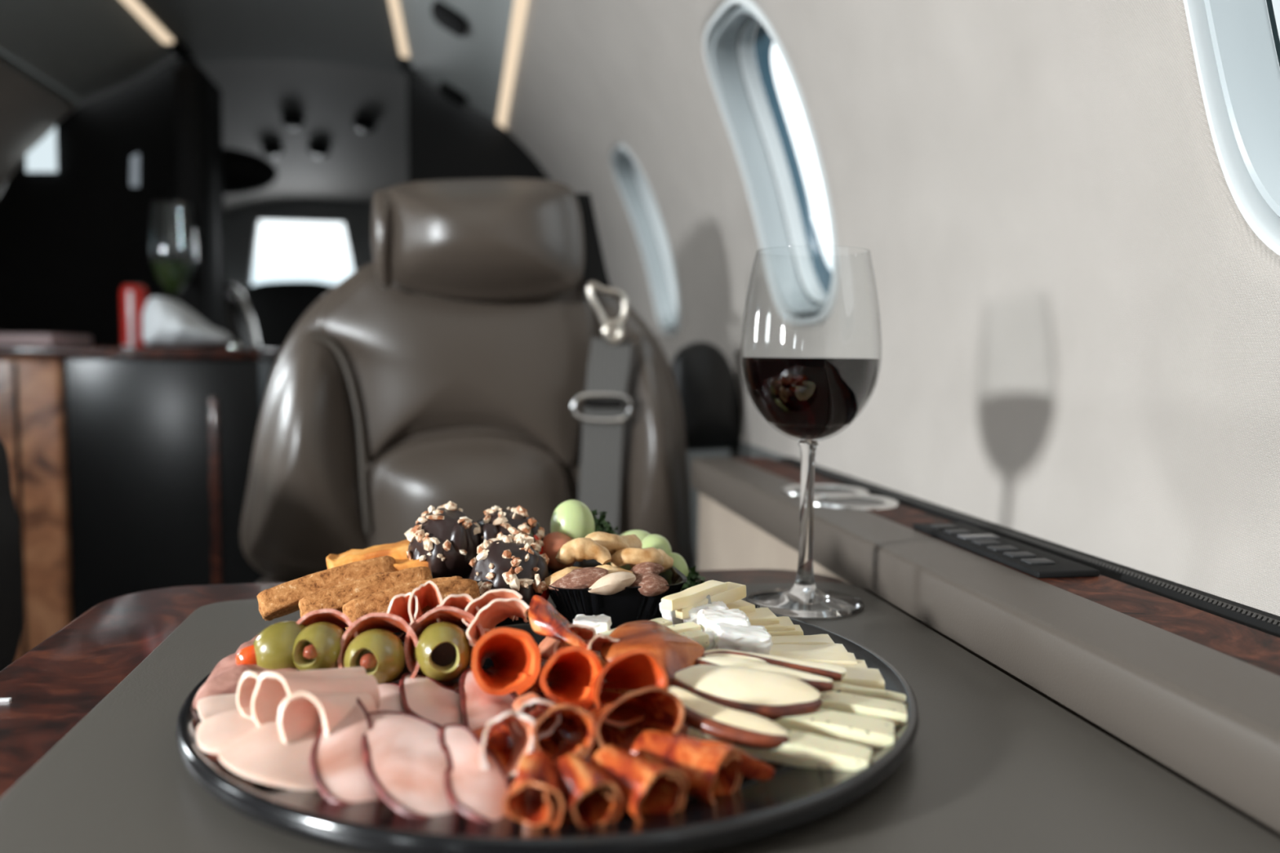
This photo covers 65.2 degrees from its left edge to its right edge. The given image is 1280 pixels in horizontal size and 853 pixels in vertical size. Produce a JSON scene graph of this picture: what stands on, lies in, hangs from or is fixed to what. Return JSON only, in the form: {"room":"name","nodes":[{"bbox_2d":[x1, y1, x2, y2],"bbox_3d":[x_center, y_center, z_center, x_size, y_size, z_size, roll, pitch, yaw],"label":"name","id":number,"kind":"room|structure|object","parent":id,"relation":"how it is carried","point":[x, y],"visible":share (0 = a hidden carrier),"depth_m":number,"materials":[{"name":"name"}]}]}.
{"room":"aircraft cabin","nodes":[
{"label":"aircraft cabin","id":0,"kind":"room"},
{"bbox_2d":[0,61,75,191],"bbox_3d":[-1.104,-0.244,0.082,0.291,0.702,4.780,0,4,-10],"label":"wall","id":1,"kind":"structure","parent":0,"point":[27,113],"depth_m":2.30,"materials":[{"name":"fabric"}]},
{"bbox_2d":[0,49,82,108],"bbox_3d":[-0.950,-0.601,0.072,0.034,0.028,4.760,0,4,-10],"label":"trim","id":2,"kind":"structure","parent":1,"relation":"attached to","point":[5,58],"depth_m":2.21,"materials":[{"name":"grey"}]},
{"bbox_2d":[136,0,404,74],"bbox_3d":[-0.453,-0.751,0.194,0.520,0.022,4.850,0,4,-10],"label":"ceiling","id":3,"kind":"structure","parent":0,"point":[356,33],"depth_m":2.30,"materials":[{"name":"grey"}]},
{"bbox_2d":[0,0,173,101],"bbox_3d":[-0.824,-0.666,0.079,0.216,0.130,4.740,0,4,-10],"label":"panel","id":4,"kind":"object","parent":3,"relation":"attached to","point":[84,48],"visible":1,"depth_m":2.12,"materials":[{"name":"grey"}]},
{"bbox_2d":[398,0,514,121],"bbox_3d":[-0.066,-0.669,0.223,0.216,0.130,4.760,0,4,-10],"label":"panel","id":5,"kind":"object","parent":3,"relation":"attached to","point":[460,46],"visible":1,"depth_m":2.11,"materials":[{"name":"grey"}]},
{"bbox_2d":[431,0,466,36],"bbox_3d":[-0.368,-0.788,1.932,0.068,0.045,0.120,0,4,-10],"label":"air vent","id":6,"kind":"object","parent":5,"relation":"attached to","point":[446,15],"depth_m":1.90,"materials":[{"name":"black"}]},
{"bbox_2d":[439,81,466,106],"bbox_3d":[-0.468,-0.831,2.502,0.068,0.045,0.120,0,4,-10],"label":"air vent","id":7,"kind":"object","parent":5,"relation":"attached to","point":[450,91],"depth_m":2.47,"materials":[{"name":"black"}]},
{"bbox_2d":[496,0,533,129],"bbox_3d":[0.057,-0.604,0.249,0.034,0.028,4.760,0,4,-10],"label":"strip light","id":8,"kind":"object","parent":5,"relation":"attached to","point":[520,6],"visible":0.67,"depth_m":2.02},
{"bbox_2d":[0,57,551,348],"bbox_3d":[-0.871,-0.132,2.586,1.599,1.568,0.040,0,4,-10],"label":"wall","id":9,"kind":"structure","parent":0,"point":[71,237],"depth_m":2.46,"materials":[{"name":"black"}]},
{"bbox_2d":[26,126,57,172],"bbox_3d":[-1.444,-0.669,2.411,0.069,0.110,0.004,0,4,-10],"label":"window","id":10,"kind":"structure","parent":9,"relation":"in","point":[42,157],"depth_m":2.41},
{"bbox_2d":[10,53,550,219],"bbox_3d":[-0.996,-0.749,3.199,1.450,0.496,1.340,0,4,-10],"label":"ceiling","id":11,"kind":"structure","parent":0,"point":[255,94],"depth_m":3.05,"materials":[{"name":"grey"}]},
{"bbox_2d":[222,146,277,194],"bbox_3d":[-1.153,-0.702,2.747,0.300,0.124,0.200,0,4,-10],"label":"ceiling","id":12,"kind":"structure","parent":11,"relation":"hanging from","point":[243,171],"depth_m":2.70,"materials":[{"name":"black"}]},
{"bbox_2d":[224,201,373,290],"bbox_3d":[-1.093,-0.249,3.907,1.600,1.600,0.050,0,4,-10],"label":"window frame","id":13,"kind":"structure","parent":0,"point":[241,230],"depth_m":3.80,"materials":[{"name":"grey"}]},
{"bbox_2d":[686,441,786,570],"bbox_3d":[0.141,0.384,1.429,0.001,0.730,6.900,0,4,-10],"label":"trim","id":14,"kind":"structure","parent":0,"point":[744,450],"depth_m":1.59,"materials":[{"name":"grey"}]},
{"bbox_2d":[505,0,1279,616],"bbox_3d":[0.201,-0.248,0.312,0.291,0.702,4.780,0,4,-10],"label":"wall","id":15,"kind":"structure","parent":0,"point":[1079,306],"depth_m":0.72,"materials":[{"name":"plastic"}]},
{"bbox_2d":[609,142,679,334],"bbox_3d":[0.031,-0.350,1.895,0.168,0.351,0.256,0,4,-10],"label":"window","id":16,"kind":"structure","parent":15,"relation":"in","point":[659,262],"depth_m":2.00,"materials":[{"name":"white"}]},
{"bbox_2d":[703,0,837,325],"bbox_3d":[0.164,-0.292,1.139,0.168,0.351,0.256,0,4,-10],"label":"window","id":17,"kind":"structure","parent":15,"relation":"in","point":[733,22],"depth_m":1.24,"materials":[{"name":"white"}]},
{"bbox_2d":[1182,0,1279,255],"bbox_3d":[0.297,-0.235,0.381,0.168,0.351,0.256,0,4,-10],"label":"window","id":18,"kind":"structure","parent":15,"relation":"in","point":[1235,55],"depth_m":0.50,"materials":[{"name":"white"}]},
{"bbox_3d":[-0.695,0.746,1.513,1.850,0.020,7.300,0,4,-10],"label":"floor","id":19,"kind":"structure","parent":0,"visible":0},
{"bbox_2d":[0,439,23,671],"bbox_3d":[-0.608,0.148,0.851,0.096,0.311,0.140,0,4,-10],"label":"seat","id":20,"kind":"object","parent":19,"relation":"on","point":[11,583],"visible":0.94,"depth_m":0.91,"materials":[{"name":"black leather"}]},
{"bbox_2d":[0,341,281,661],"bbox_3d":[-1.194,0.240,2.266,0.732,0.867,0.512,0,4,-10],"label":"base cabinet","id":21,"kind":"object","parent":19,"relation":"on","point":[130,468],"visible":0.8,"depth_m":2.07,"materials":[{"name":"black wood"}]},
{"bbox_2d":[0,346,281,358],"bbox_3d":[-1.192,-0.168,2.252,0.732,0.020,0.480,0,4,-10],"label":"countertop","id":22,"kind":"structure","parent":21,"relation":"on","point":[5,351],"depth_m":2.04,"materials":[{"name":"brown wood"}]},
{"bbox_2d":[0,333,92,346],"bbox_3d":[-1.306,-0.184,2.134,0.179,0.026,0.230,0,4,-10],"label":"folded towel","id":23,"kind":"object","parent":22,"relation":"on","point":[6,339],"visible":1,"depth_m":2.04,"materials":[{"name":"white fabric"}]},
{"bbox_2d":[120,284,149,347],"bbox_3d":[-1.060,-0.231,2.097,0.052,0.131,0.052,0,4,-10],"label":"drink can","id":24,"kind":"object","parent":22,"relation":"on","point":[133,297],"visible":0.84,"depth_m":2.08,"materials":[{"name":"red"}]},
{"bbox_2d":[147,200,196,347],"bbox_3d":[-1.043,-0.337,2.235,0.100,0.320,0.100,0,4,-10],"label":"stemmed glass","id":25,"kind":"object","parent":22,"relation":"on","point":[173,277],"visible":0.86,"depth_m":2.21,"materials":[{"name":"green"}]},
{"bbox_2d":[142,296,231,345],"bbox_3d":[-0.944,-0.218,2.070,0.165,0.101,0.108,0,4,-10],"label":"napkin","id":26,"kind":"object","parent":22,"relation":"on","point":[165,321],"visible":1,"depth_m":2.04,"materials":[{"name":"white"}]},
{"bbox_2d":[174,66,222,348],"bbox_3d":[-1.062,-0.514,2.411,0.055,0.649,0.179,0,4,-10],"label":"partition wall","id":27,"kind":"structure","parent":22,"relation":"on","point":[196,104],"depth_m":2.34,"materials":[{"name":"black"}]},
{"bbox_2d":[225,280,260,348],"bbox_3d":[-1.169,-0.188,2.758,0.220,0.450,0.150,0,4,-10],"label":"seat","id":28,"kind":"object","parent":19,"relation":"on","point":[241,326],"visible":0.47,"depth_m":2.73,"materials":[{"name":"black"}]},
{"bbox_2d":[240,280,334,349],"bbox_3d":[-1.101,-0.218,3.328,0.669,0.523,0.250,0,4,-10],"label":"glareshield","id":29,"kind":"object","parent":19,"relation":"on","point":[277,307],"visible":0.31,"depth_m":3.20,"materials":[{"name":"black"}]},
{"bbox_2d":[240,178,696,583],"bbox_3d":[-0.184,0.239,1.147,0.583,1.056,0.420,0,4,-10],"label":"leather seat","id":30,"kind":"object","parent":19,"relation":"on","point":[486,355],"visible":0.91,"depth_m":1.20,"materials":[{"name":"brown"}]},
{"bbox_2d":[316,270,595,467],"bbox_3d":[-0.220,-0.076,1.220,0.337,0.260,0.056,0,4,-10],"label":"cushion","id":31,"kind":"object","parent":30,"relation":"on","point":[406,378],"depth_m":1.20,"materials":[{"name":"brown leather"}]},
{"bbox_2d":[366,432,573,547],"bbox_3d":[-0.198,0.109,1.226,0.272,0.200,0.070,0,4,-10],"label":"lumbar cushion","id":32,"kind":"object","parent":30,"relation":"on","point":[407,473],"depth_m":1.21,"materials":[{"name":"brown leather"}]},
{"bbox_2d":[671,341,742,450],"bbox_3d":[0.102,-0.043,1.427,0.116,0.156,0.065,0,4,-10],"label":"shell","id":33,"kind":"object","parent":30,"relation":"attached to","point":[704,378],"visible":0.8,"depth_m":1.40,"materials":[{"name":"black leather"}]},
{"bbox_2d":[0,568,1279,852],"bbox_3d":[-0.048,0.475,0.388,0.480,0.700,0.668,0,4,-10],"label":"table","id":34,"kind":"object","parent":19,"relation":"on","point":[91,760],"depth_m":0.37,"materials":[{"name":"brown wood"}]},
{"bbox_2d":[175,595,919,852],"bbox_3d":[-0.035,0.114,0.435,0.302,0.014,0.302,0,4,-10],"label":"serving platter","id":35,"kind":"object","parent":34,"relation":"on","point":[794,797],"visible":0.34,"depth_m":0.31,"materials":[{"name":"black plastic"}]},
{"bbox_2d":[196,693,238,721],"bbox_3d":[-0.155,0.109,0.387,0.029,0.006,0.023,-2,5,-32],"label":"slice","id":36,"kind":"object","parent":35,"relation":"on","point":[208,707],"visible":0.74,"depth_m":0.38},
{"bbox_2d":[195,709,257,755],"bbox_3d":[-0.143,0.109,0.361,0.031,0.005,0.028,-3,6,-40],"label":"slice","id":37,"kind":"object","parent":35,"relation":"on","point":[215,732],"visible":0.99,"depth_m":0.36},
{"bbox_2d":[192,634,298,710],"bbox_3d":[-0.163,0.102,0.426,0.037,0.012,0.076,0,4,-10],"label":"ham slice","id":38,"kind":"object","parent":35,"relation":"on","point":[224,678],"visible":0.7,"depth_m":0.41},
{"bbox_2d":[235,621,309,669],"bbox_3d":[-0.154,0.096,0.427,0.033,0.025,0.024,0,4,-10],"label":"olive","id":39,"kind":"object","parent":38,"relation":"on","point":[273,648],"visible":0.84,"depth_m":0.42,"materials":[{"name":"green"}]},
{"bbox_2d":[218,721,318,791],"bbox_3d":[-0.120,0.113,0.340,0.045,0.010,0.032,3,5,29],"label":"slice","id":40,"kind":"object","parent":35,"relation":"on","point":[260,755],"visible":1,"depth_m":0.34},
{"bbox_2d":[235,666,366,719],"bbox_3d":[-0.127,0.099,0.382,0.049,0.017,0.013,-3,5,-39],"label":"roll","id":41,"kind":"object","parent":35,"relation":"on","point":[247,683],"visible":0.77,"depth_m":0.37,"materials":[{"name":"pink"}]},
{"bbox_2d":[251,671,379,727],"bbox_3d":[-0.118,0.101,0.371,0.047,0.025,0.018,-3,6,-42],"label":"roll","id":42,"kind":"object","parent":35,"relation":"on","point":[272,689],"visible":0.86,"depth_m":0.37,"materials":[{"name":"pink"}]},
{"bbox_2d":[256,555,395,621],"bbox_3d":[-0.165,0.085,0.530,0.072,0.033,0.027,-1,5,-20],"label":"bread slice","id":43,"kind":"object","parent":35,"relation":"on","point":[277,602],"visible":0.64,"depth_m":0.52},
{"bbox_2d":[393,557,428,571],"bbox_3d":[-0.123,0.075,0.542,0.052,0.017,0.021,0,4,-10],"label":"cracker","id":44,"kind":"object","parent":43,"relation":"on","point":[401,563],"visible":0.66,"depth_m":0.53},
{"bbox_2d":[325,540,409,568],"bbox_3d":[-0.142,0.071,0.556,0.062,0.018,0.021,0,4,-10],"label":"cracker","id":45,"kind":"object","parent":44,"relation":"on","point":[398,549],"visible":0.47,"depth_m":0.55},
{"bbox_2d":[296,608,358,638],"bbox_3d":[-0.138,0.096,0.444,0.031,0.038,0.049,0,4,-10],"label":"wrap","id":46,"kind":"object","parent":35,"relation":"on","point":[340,619],"visible":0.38,"depth_m":0.43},
{"bbox_2d":[293,622,344,671],"bbox_3d":[-0.136,0.095,0.427,0.022,0.023,0.025,2,4,13],"label":"olive","id":47,"kind":"object","parent":46,"relation":"in","point":[324,638],"visible":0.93,"depth_m":0.42,"materials":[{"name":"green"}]},
{"bbox_2d":[277,691,377,744],"bbox_3d":[-0.109,0.103,0.358,0.018,0.024,0.039,3,5,32],"label":"roll","id":48,"kind":"object","parent":35,"relation":"on","point":[300,713],"visible":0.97,"depth_m":0.35,"materials":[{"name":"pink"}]},
{"bbox_2d":[309,697,384,804],"bbox_3d":[-0.102,0.111,0.342,0.022,0.018,0.067,-1,5,-20],"label":"ham slice","id":49,"kind":"object","parent":35,"relation":"on","point":[338,770],"visible":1,"depth_m":0.33,"materials":[{"name":"food"}]},
{"bbox_2d":[298,566,432,617],"bbox_3d":[-0.139,0.086,0.512,0.068,0.030,0.026,-1,5,-21],"label":"bread slice","id":50,"kind":"object","parent":35,"relation":"on","point":[335,597],"visible":0.49,"depth_m":0.50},
{"bbox_2d":[337,613,419,684],"bbox_3d":[-0.113,0.098,0.440,0.035,0.040,0.050,0,4,-10],"label":"wrap","id":51,"kind":"object","parent":35,"relation":"on","point":[391,623],"visible":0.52,"depth_m":0.42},
{"bbox_2d":[343,628,405,684],"bbox_3d":[-0.112,0.098,0.424,0.025,0.024,0.027,0,4,-10],"label":"olive","id":52,"kind":"object","parent":51,"relation":"in","point":[380,652],"visible":0.84,"depth_m":0.42,"materials":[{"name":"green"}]},
{"bbox_2d":[342,575,463,630],"bbox_3d":[-0.116,0.087,0.493,0.061,0.027,0.027,-1,5,-22],"label":"bread slice","id":53,"kind":"object","parent":35,"relation":"on","point":[379,602],"visible":0.4,"depth_m":0.48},
{"bbox_2d":[361,711,458,817],"bbox_3d":[-0.077,0.113,0.335,0.029,0.014,0.070,-1,5,-20],"label":"ham slice","id":54,"kind":"object","parent":35,"relation":"on","point":[405,762],"visible":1,"depth_m":0.33,"materials":[{"name":"food"}]},
{"bbox_2d":[399,672,462,727],"bbox_3d":[-0.082,0.112,0.402,0.031,0.011,0.053,0,4,-10],"label":"ham slice","id":55,"kind":"object","parent":35,"relation":"on","point":[422,696],"visible":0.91,"depth_m":0.40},
{"bbox_2d":[404,501,480,579],"bbox_3d":[-0.108,0.067,0.551,0.042,0.050,0.043,3,5,31],"label":"truffle","id":56,"kind":"object","parent":35,"relation":"on","point":[444,537],"visible":0.8,"depth_m":0.54,"materials":[{"name":"black food"}]},
{"bbox_2d":[404,606,485,691],"bbox_3d":[-0.086,0.097,0.445,0.034,0.041,0.049,0,4,-10],"label":"wrap","id":57,"kind":"object","parent":35,"relation":"on","point":[455,615],"visible":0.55,"depth_m":0.43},
{"bbox_2d":[408,580,444,623],"bbox_3d":[-0.097,0.086,0.455,0.016,0.032,0.035,0,4,-10],"label":"meat slice","id":58,"kind":"object","parent":57,"relation":"on","point":[428,593],"visible":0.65,"depth_m":0.45,"materials":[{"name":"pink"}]},
{"bbox_2d":[413,622,471,682],"bbox_3d":[-0.085,0.097,0.430,0.024,0.025,0.026,0,4,-10],"label":"olive","id":59,"kind":"object","parent":57,"relation":"in","point":[442,651],"visible":1,"depth_m":0.42,"materials":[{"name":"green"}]},
{"bbox_2d":[438,724,511,822],"bbox_3d":[-0.055,0.115,0.329,0.021,0.013,0.062,-1,5,-21],"label":"ham slice","id":60,"kind":"object","parent":35,"relation":"on","point":[477,794],"visible":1,"depth_m":0.32,"materials":[{"name":"food"}]},
{"bbox_2d":[468,532,549,612],"bbox_3d":[-0.068,0.079,0.522,0.042,0.044,0.046,0,4,-10],"label":"truffle","id":61,"kind":"object","parent":35,"relation":"on","point":[516,563],"visible":0.74,"depth_m":0.51,"materials":[{"name":"black food"}]},
{"bbox_2d":[473,505,544,554],"bbox_3d":[-0.075,0.068,0.560,0.045,0.048,0.047,0,4,-10],"label":"truffle","id":62,"kind":"object","parent":35,"relation":"on","point":[497,522],"visible":0.41,"depth_m":0.55,"materials":[{"name":"black food"}]},
{"bbox_2d":[503,751,564,827],"bbox_3d":[-0.034,0.114,0.312,0.018,0.018,0.029,0,4,-10],"label":"roll","id":63,"kind":"object","parent":35,"relation":"on","point":[535,797],"visible":1,"depth_m":0.31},
{"bbox_2d":[472,715,629,777],"bbox_3d":[-0.030,0.113,0.362,0.068,0.005,0.054,0,4,-10],"label":"ham slice","id":64,"kind":"object","parent":35,"relation":"on","point":[500,742],"visible":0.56,"depth_m":0.36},
{"bbox_2d":[479,711,537,779],"bbox_3d":[-0.046,0.106,0.344,0.019,0.025,0.034,0,4,-10],"label":"roll","id":65,"kind":"object","parent":64,"relation":"on","point":[522,746],"visible":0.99,"depth_m":0.34,"materials":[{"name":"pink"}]},
{"bbox_2d":[511,692,560,739],"bbox_3d":[-0.038,0.102,0.359,0.017,0.018,0.033,0,4,-10],"label":"roll","id":66,"kind":"object","parent":64,"relation":"on","point":[548,725],"visible":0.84,"depth_m":0.35,"materials":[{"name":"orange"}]},
{"bbox_2d":[531,704,595,764],"bbox_3d":[-0.029,0.105,0.349,0.022,0.026,0.036,-1,4,-17],"label":"roll","id":67,"kind":"object","parent":64,"relation":"on","point":[576,726],"visible":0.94,"depth_m":0.34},
{"bbox_2d":[587,686,684,752],"bbox_3d":[-0.008,0.105,0.359,0.035,0.029,0.040,-2,5,-31],"label":"roll","id":68,"kind":"object","parent":64,"relation":"on","point":[663,710],"visible":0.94,"depth_m":0.36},
{"bbox_2d":[511,683,635,715],"bbox_3d":[-0.027,0.114,0.416,0.092,0.006,0.072,0,4,-10],"label":"ham slice","id":69,"kind":"object","parent":35,"relation":"on","point":[534,689],"visible":0.06,"depth_m":0.42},
{"bbox_2d":[459,667,526,730],"bbox_3d":[-0.058,0.111,0.391,0.026,0.012,0.075,0,4,-10],"label":"ham slice","id":70,"kind":"object","parent":69,"relation":"on","point":[478,708],"visible":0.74,"depth_m":0.39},
{"bbox_2d":[471,627,540,695],"bbox_3d":[-0.056,0.094,0.411,0.027,0.031,0.046,0,4,-10],"label":"slice","id":71,"kind":"object","parent":70,"relation":"on","point":[514,654],"visible":1,"depth_m":0.40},
{"bbox_2d":[466,597,529,646],"bbox_3d":[-0.062,0.088,0.438,0.028,0.029,0.033,0,4,-10],"label":"ruffle","id":72,"kind":"object","parent":71,"relation":"on","point":[497,611],"visible":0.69,"depth_m":0.43,"materials":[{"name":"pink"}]},
{"bbox_2d":[533,645,603,710],"bbox_3d":[-0.029,0.097,0.397,0.025,0.029,0.046,0,4,-10],"label":"slice","id":73,"kind":"object","parent":69,"relation":"on","point":[571,670],"visible":0.98,"depth_m":0.39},
{"bbox_2d":[553,754,625,827],"bbox_3d":[-0.018,0.114,0.313,0.017,0.017,0.028,-1,5,-24],"label":"roll","id":74,"kind":"object","parent":35,"relation":"on","point":[591,797],"visible":1,"depth_m":0.31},
{"bbox_2d":[547,559,687,629],"bbox_3d":[-0.017,0.093,0.546,0.078,0.029,0.078,0,4,-10],"label":"cup","id":75,"kind":"object","parent":35,"relation":"on","point":[628,605],"visible":0.52,"depth_m":0.52,"materials":[{"name":"paper"}]},
{"bbox_2d":[542,532,575,572],"bbox_3d":[-0.047,0.071,0.567,0.024,0.023,0.024,0,4,-10],"label":"grape","id":76,"kind":"object","parent":75,"relation":"in","point":[553,542],"visible":0.66,"depth_m":0.56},
{"bbox_2d":[550,499,595,539],"bbox_3d":[-0.039,0.059,0.578,0.026,0.033,0.026,0,4,-10],"label":"grape","id":77,"kind":"object","parent":75,"relation":"in","point":[573,518],"visible":0.64,"depth_m":0.57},
{"bbox_2d":[548,567,608,591],"bbox_3d":[-0.031,0.078,0.511,0.031,0.012,0.014,0,4,-10],"label":"almond","id":78,"kind":"object","parent":75,"relation":"in","point":[585,577],"visible":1,"depth_m":0.51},
{"bbox_2d":[587,571,635,595],"bbox_3d":[-0.014,0.080,0.510,0.025,0.012,0.014,0,4,-10],"label":"almond","id":79,"kind":"object","parent":75,"relation":"in","point":[611,584],"visible":1,"depth_m":0.51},
{"bbox_2d":[630,561,664,576],"bbox_3d":[0.003,0.077,0.533,0.015,0.010,0.016,4,5,37],"label":"almond","id":80,"kind":"object","parent":75,"relation":"in","point":[647,566],"visible":0.73,"depth_m":0.53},
{"bbox_2d":[610,546,664,567],"bbox_3d":[-0.001,0.070,0.537,0.029,0.011,0.013,0,4,-10],"label":"cashew","id":81,"kind":"object","parent":80,"relation":"on","point":[633,556],"visible":1,"depth_m":0.53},
{"bbox_3d":[-0.017,0.088,0.546,0.047,0.010,0.041,0,4,-10],"label":"filling","id":82,"kind":"object","parent":75,"relation":"in","visible":0},
{"bbox_2d":[595,564,633,573],"bbox_3d":[-0.015,0.079,0.526,0.026,0.014,0.012,1,4,8],"label":"cashew","id":83,"kind":"object","parent":82,"relation":"on","point":[611,569],"visible":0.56,"depth_m":0.52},
{"bbox_2d":[555,537,611,564],"bbox_3d":[-0.030,0.066,0.531,0.030,0.015,0.015,0,4,-10],"label":"cashew","id":84,"kind":"object","parent":83,"relation":"on","point":[578,549],"visible":1,"depth_m":0.53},
{"bbox_2d":[540,641,694,679],"bbox_3d":[-0.013,0.104,0.454,0.082,0.006,0.064,0,4,-10],"label":"ham slice","id":85,"kind":"object","parent":35,"relation":"on","point":[561,645],"visible":0.03,"depth_m":0.45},
{"bbox_2d":[538,623,595,660],"bbox_3d":[-0.031,0.093,0.427,0.020,0.023,0.036,-1,4,-18],"label":"ruffle","id":86,"kind":"object","parent":85,"relation":"on","point":[548,646],"visible":0.6,"depth_m":0.42,"materials":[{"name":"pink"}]},
{"bbox_2d":[528,595,587,648],"bbox_3d":[-0.038,0.082,0.419,0.016,0.015,0.042,-2,5,-29],"label":"fold","id":87,"kind":"object","parent":86,"relation":"on","point":[544,620],"visible":0.98,"depth_m":0.41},
{"bbox_2d":[589,745,688,823],"bbox_3d":[-0.002,0.114,0.318,0.021,0.019,0.031,-3,5,-38],"label":"roll","id":88,"kind":"object","parent":35,"relation":"on","point":[646,786],"visible":0.95,"depth_m":0.31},
{"bbox_2d":[677,722,690,736],"bbox_3d":[0.015,0.115,0.378,0.077,0.005,0.061,0,4,-10],"label":"ham slice","id":89,"kind":"object","parent":35,"relation":"on","point":[684,729],"visible":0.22,"depth_m":0.37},
{"bbox_2d":[589,648,667,726],"bbox_3d":[-0.006,0.097,0.385,0.030,0.029,0.044,0,4,-10],"label":"slice","id":90,"kind":"object","parent":89,"relation":"on","point":[637,669],"visible":0.88,"depth_m":0.38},
{"bbox_2d":[600,620,704,689],"bbox_3d":[0.005,0.093,0.413,0.042,0.017,0.039,4,5,35],"label":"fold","id":91,"kind":"object","parent":89,"relation":"on","point":[676,652],"visible":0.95,"depth_m":0.41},
{"bbox_2d":[630,729,742,804],"bbox_3d":[0.015,0.113,0.334,0.035,0.018,0.021,4,5,38],"label":"roll","id":92,"kind":"object","parent":35,"relation":"on","point":[703,765],"visible":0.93,"depth_m":0.33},
{"bbox_2d":[698,741,774,780],"bbox_3d":[0.032,0.110,0.330,0.025,0.013,0.002,1,4,2],"label":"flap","id":93,"kind":"object","parent":92,"relation":"attached to","point":[749,766],"visible":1,"depth_m":0.33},
{"bbox_2d":[696,608,750,632],"bbox_3d":[0.039,0.093,0.464,0.024,0.014,0.021,0,4,-4],"label":"chunk","id":94,"kind":"object","parent":35,"relation":"on","point":[705,618],"visible":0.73,"depth_m":0.46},
{"bbox_2d":[711,623,772,654],"bbox_3d":[0.045,0.096,0.450,0.027,0.015,0.019,0,4,-6],"label":"chunk","id":95,"kind":"object","parent":35,"relation":"on","point":[752,638],"visible":0.76,"depth_m":0.44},
{"bbox_2d":[745,608,779,625],"bbox_3d":[0.048,0.097,0.494,0.038,0.009,0.022,0,4,-10],"label":"cheese slice","id":96,"kind":"object","parent":35,"relation":"on","point":[762,616],"visible":0.26,"depth_m":0.49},
{"bbox_2d":[726,599,755,613],"bbox_3d":[0.037,0.094,0.500,0.038,0.009,0.020,-2,5,-27],"label":"cheese slice","id":97,"kind":"object","parent":96,"relation":"on","point":[747,607],"visible":0.18,"depth_m":0.50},
{"bbox_2d":[675,581,746,619],"bbox_3d":[0.033,0.085,0.487,0.044,0.010,0.012,-3,6,-43],"label":"cheese slice","id":98,"kind":"object","parent":97,"relation":"on","point":[735,592],"visible":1,"depth_m":0.49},
{"bbox_2d":[661,579,727,612],"bbox_3d":[0.026,0.081,0.479,0.010,0.008,0.041,4,6,42],"label":"cheese slice","id":99,"kind":"object","parent":98,"relation":"on","point":[677,601],"visible":1,"depth_m":0.47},
{"bbox_2d":[687,727,871,770],"bbox_3d":[0.049,0.114,0.355,0.064,0.011,0.016,2,5,19],"label":"cheese slice","id":100,"kind":"object","parent":35,"relation":"on","point":[806,750],"visible":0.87,"depth_m":0.35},
{"bbox_2d":[667,685,789,749],"bbox_3d":[0.029,0.106,0.360,0.052,0.012,0.017,3,5,32],"label":"pear slice","id":101,"kind":"object","parent":100,"relation":"on","point":[717,722],"visible":0.96,"depth_m":0.35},
{"bbox_2d":[770,650,856,663],"bbox_3d":[0.073,0.105,0.445,0.045,0.009,0.014,1,4,5],"label":"cheese slice","id":102,"kind":"object","parent":35,"relation":"on","point":[821,657],"visible":0.41,"depth_m":0.44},
{"bbox_2d":[771,708,894,747],"bbox_3d":[0.066,0.112,0.375,0.057,0.010,0.016,2,4,15],"label":"cheese slice","id":103,"kind":"object","parent":35,"relation":"on","point":[856,730],"visible":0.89,"depth_m":0.37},
{"bbox_2d":[671,664,822,720],"bbox_3d":[0.041,0.102,0.383,0.057,0.014,0.024,1,4,7],"label":"pear slice","id":104,"kind":"object","parent":103,"relation":"on","point":[770,695],"visible":1,"depth_m":0.38,"materials":[{"name":"food"}]},
{"bbox_2d":[832,666,884,689],"bbox_3d":[0.080,0.109,0.422,0.043,0.010,0.018,1,4,4],"label":"cheese slice","id":105,"kind":"object","parent":35,"relation":"on","point":[861,677],"visible":0.3,"depth_m":0.41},
{"bbox_2d":[819,691,907,726],"bbox_3d":[0.078,0.111,0.392,0.052,0.010,0.014,1,4,10],"label":"cheese slice","id":106,"kind":"object","parent":35,"relation":"on","point":[895,712],"visible":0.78,"depth_m":0.39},
{"bbox_2d":[694,656,833,693],"bbox_3d":[0.049,0.099,0.398,0.056,0.009,0.015,2,5,19],"label":"pear slice","id":107,"kind":"object","parent":106,"relation":"on","point":[822,684],"visible":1,"depth_m":0.40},
{"bbox_2d":[831,683,906,702],"bbox_3d":[0.080,0.108,0.407,0.057,0.008,0.010,1,4,0],"label":"cheese slice","id":108,"kind":"object","parent":35,"relation":"on","point":[864,691],"visible":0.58,"depth_m":0.41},
{"bbox_2d":[702,648,846,681],"bbox_3d":[0.054,0.098,0.413,0.061,0.008,0.010,2,4,14],"label":"pear slice","id":109,"kind":"object","parent":108,"relation":"on","point":[835,673],"visible":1,"depth_m":0.41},
{"bbox_2d":[740,246,882,618],"bbox_3d":[0.102,0.002,0.606,0.084,0.214,0.084,2,4,14],"label":"wine glass","id":110,"kind":"object","parent":34,"relation":"on","point":[806,398],"visible":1,"depth_m":0.58,"materials":[{"name":"clear"}]},
{"bbox_2d":[740,246,882,441],"bbox_3d":[0.103,-0.048,0.602,0.084,0.114,0.084,0,4,-10],"label":"bowl","id":111,"kind":"object","parent":110,"relation":"on","point":[806,398],"depth_m":0.58,"materials":[{"name":"clear glass"}]},
{"bbox_2d":[690,457,1279,838],"bbox_3d":[0.268,0.461,0.357,0.124,0.731,1.740,0,4,-10],"label":"ledge","id":112,"kind":"object","parent":19,"relation":"on","point":[1187,679],"visible":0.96,"depth_m":0.51,"materials":[{"name":"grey leather"}]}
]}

